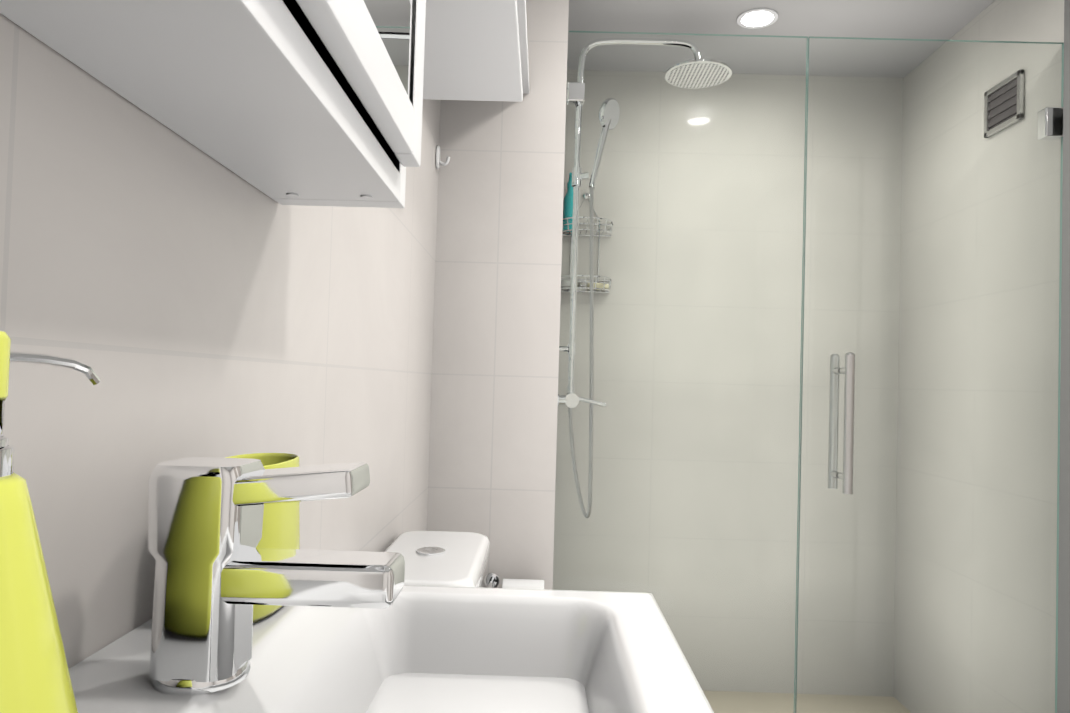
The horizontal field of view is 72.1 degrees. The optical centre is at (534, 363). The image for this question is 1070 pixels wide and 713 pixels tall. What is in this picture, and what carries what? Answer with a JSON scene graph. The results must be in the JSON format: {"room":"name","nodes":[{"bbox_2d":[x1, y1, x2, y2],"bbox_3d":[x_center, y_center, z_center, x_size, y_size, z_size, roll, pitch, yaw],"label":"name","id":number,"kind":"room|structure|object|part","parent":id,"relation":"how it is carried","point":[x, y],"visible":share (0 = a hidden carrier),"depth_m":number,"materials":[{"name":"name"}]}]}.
{"room":"bathroom","nodes":[
{"label":"bathroom","id":0,"kind":"room"},
{"bbox_2d":[0,13,440,668],"bbox_3d":[-0.286,-0.029,0.535,0.001,2.400,2.835,2,-1,1],"label":"wall","id":1,"kind":"structure","parent":0,"point":[178,295],"depth_m":0.57,"materials":[{"name":"tile"}]},
{"bbox_2d":[0,0,425,207],"bbox_3d":[-0.177,-0.546,0.471,0.186,0.738,0.678,2,-1,1],"label":"upper cabinet","id":2,"kind":"object","parent":1,"relation":"attached to","point":[304,102],"visible":1,"depth_m":0.51,"materials":[{"name":"white paint"}]},
{"bbox_2d":[436,146,449,168],"bbox_3d":[-0.239,-0.537,1.919,0.034,0.060,0.032,2,-1,1],"label":"wall hook","id":3,"kind":"object","parent":1,"relation":"attached to","point":[438,162],"visible":0.96,"depth_m":1.91,"materials":[{"name":"white plastic"}]},
{"bbox_2d":[423,0,522,101],"bbox_3d":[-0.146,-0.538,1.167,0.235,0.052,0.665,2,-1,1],"label":"cabinet","id":4,"kind":"object","parent":1,"relation":"attached to","point":[471,50],"visible":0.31,"depth_m":1.27,"materials":[{"name":"white paint"}]},
{"bbox_2d":[517,0,528,93],"bbox_3d":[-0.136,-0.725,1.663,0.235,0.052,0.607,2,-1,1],"label":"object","id":5,"kind":"structure","parent":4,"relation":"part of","point":[522,18],"depth_m":1.67,"materials":[{"name":"white paint"}]},
{"bbox_2d":[427,0,568,589],"bbox_3d":[-0.105,0.013,1.950,0.336,2.400,0.001,2,-1,1],"label":"wall pillar","id":6,"kind":"structure","parent":0,"point":[494,397],"depth_m":1.95,"materials":[{"name":"tile"}]},
{"bbox_2d":[484,573,543,588],"bbox_3d":[-0.048,0.632,1.862,0.175,0.171,0.136,2,-1,1],"label":"paper holder","id":7,"kind":"object","parent":6,"relation":"attached to","point":[491,580],"visible":0.31,"depth_m":1.84,"materials":[{"name":"silver metal"}]},
{"bbox_2d":[552,70,902,696],"bbox_3d":[0.740,0.061,2.857,1.340,2.400,0.001,2,-1,1],"label":"wall","id":8,"kind":"structure","parent":0,"point":[736,399],"depth_m":2.86,"materials":[{"name":"tile"}]},
{"bbox_2d":[561,173,613,292],"bbox_3d":[0.197,-0.501,2.815,0.214,0.444,0.120,2,-1,1],"label":"caddy","id":9,"kind":"object","parent":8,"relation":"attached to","point":[568,211],"depth_m":2.80,"materials":[{"name":"silver metal"}]},
{"bbox_2d":[567,0,994,77],"bbox_3d":[0.590,-1.192,1.015,1.676,0.001,3.750,2,-1,1],"label":"ceiling","id":10,"kind":"structure","parent":0,"point":[926,19],"depth_m":2.54,"materials":[{"name":"paint"}]},
{"bbox_2d":[737,8,777,28],"bbox_3d":[0.741,-1.148,2.448,0.132,0.004,0.132,2,-1,1],"label":"recessed light","id":11,"kind":"object","parent":10,"relation":"in","point":[757,18],"visible":1,"depth_m":2.44,"materials":[{"name":"white"}]},
{"bbox_2d":[702,690,910,712],"bbox_3d":[0.702,1.248,2.368,1.340,0.001,0.915,2,-1,1],"label":"floor","id":12,"kind":"structure","parent":0,"point":[778,702],"depth_m":2.73,"materials":[{"name":"tile"}]},
{"bbox_2d":[553,31,1063,712],"bbox_3d":[0.729,0.174,1.962,1.336,2.114,0.125,2,-1,1],"label":"glass","id":13,"kind":"object","parent":12,"relation":"on","point":[1049,125],"visible":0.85,"depth_m":1.96,"materials":[{"name":"clear glass"}]},
{"bbox_3d":[1.052,0.183,1.958,0.684,2.114,0.010,2,-1,1],"label":"door","id":14,"kind":"part","parent":13,"relation":"part of","materials":[{"name":"clear glass"}]},
{"bbox_2d":[894,0,1063,712],"bbox_3d":[1.406,0.068,2.393,0.001,2.400,0.915,2,-1,1],"label":"wall","id":15,"kind":"structure","parent":0,"point":[1023,20],"depth_m":2.33,"materials":[{"name":"tile"}]},
{"bbox_2d":[984,69,1023,137],"bbox_3d":[1.421,-0.784,2.230,0.012,0.145,0.175,2,-1,1],"label":"air vent","id":16,"kind":"object","parent":15,"relation":"in","point":[1010,83],"depth_m":2.22,"materials":[{"name":"metal"}]},
{"label":"floor","id":17,"kind":"structure","parent":0,"visible":0},
{"bbox_2d":[69,457,713,712],"bbox_3d":[-0.093,0.619,0.432,0.420,1.110,0.707,2,-1,1],"label":"sink","id":18,"kind":"object","parent":17,"relation":"on","point":[354,632],"visible":1,"depth_m":0.52,"materials":[{"name":"ceramic"}]},
{"bbox_2d":[0,331,99,712],"bbox_3d":[-0.238,0.087,0.311,0.097,0.201,0.116,2,-1,1],"label":"soap dispenser","id":19,"kind":"object","parent":18,"relation":"on","point":[34,674],"visible":1,"depth_m":0.30,"materials":[{"name":"plastic"}]},
{"bbox_2d":[225,453,299,622],"bbox_3d":[-0.229,0.137,0.595,0.064,0.117,0.126,2,-1,1],"label":"toothbrush cup","id":20,"kind":"object","parent":18,"relation":"on","point":[281,526],"visible":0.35,"depth_m":0.58,"materials":[{"name":"plastic"}]},
{"bbox_2d":[148,457,404,695],"bbox_3d":[-0.157,0.128,0.454,0.148,0.132,0.056,2,-1,1],"label":"faucet","id":21,"kind":"object","parent":18,"relation":"on","point":[205,514],"depth_m":0.43,"materials":[{"name":"silver metal"}]},
{"bbox_2d":[69,563,713,712],"bbox_3d":[-0.083,0.268,0.441,0.420,0.144,0.707,2,-1,1],"label":"basin","id":22,"kind":"object","parent":18,"relation":"in","point":[435,649],"depth_m":0.66,"materials":[{"name":"ceramic"}]},
{"bbox_2d":[384,531,489,586],"bbox_3d":[0.089,0.775,1.313,0.775,0.855,0.436,2,-1,1],"label":"toilet","id":23,"kind":"object","parent":17,"relation":"on","point":[445,558],"visible":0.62,"depth_m":1.32,"materials":[{"name":"ceramic"}]},
{"label":"wall","id":24,"kind":"structure","parent":0,"visible":0},
{"bbox_2d":[558,38,731,517],"bbox_3d":[0.362,-0.292,2.471,0.564,1.618,0.227,2,-1,1],"label":"shower rail","id":25,"kind":"object","parent":24,"relation":"attached to","point":[705,77],"depth_m":2.47,"materials":[{"name":"silver metal"}]},
{"label":"wall","id":26,"kind":"structure","parent":0,"visible":0},
{"bbox_2d":[1057,0,1069,712],"bbox_3d":[1.359,0.127,1.439,0.069,2.230,0.960,2,-1,1],"label":"wall","id":27,"kind":"structure","parent":26,"relation":"attached to","point":[1063,687],"depth_m":1.90,"materials":[{"name":"grey tile"}]}
]}

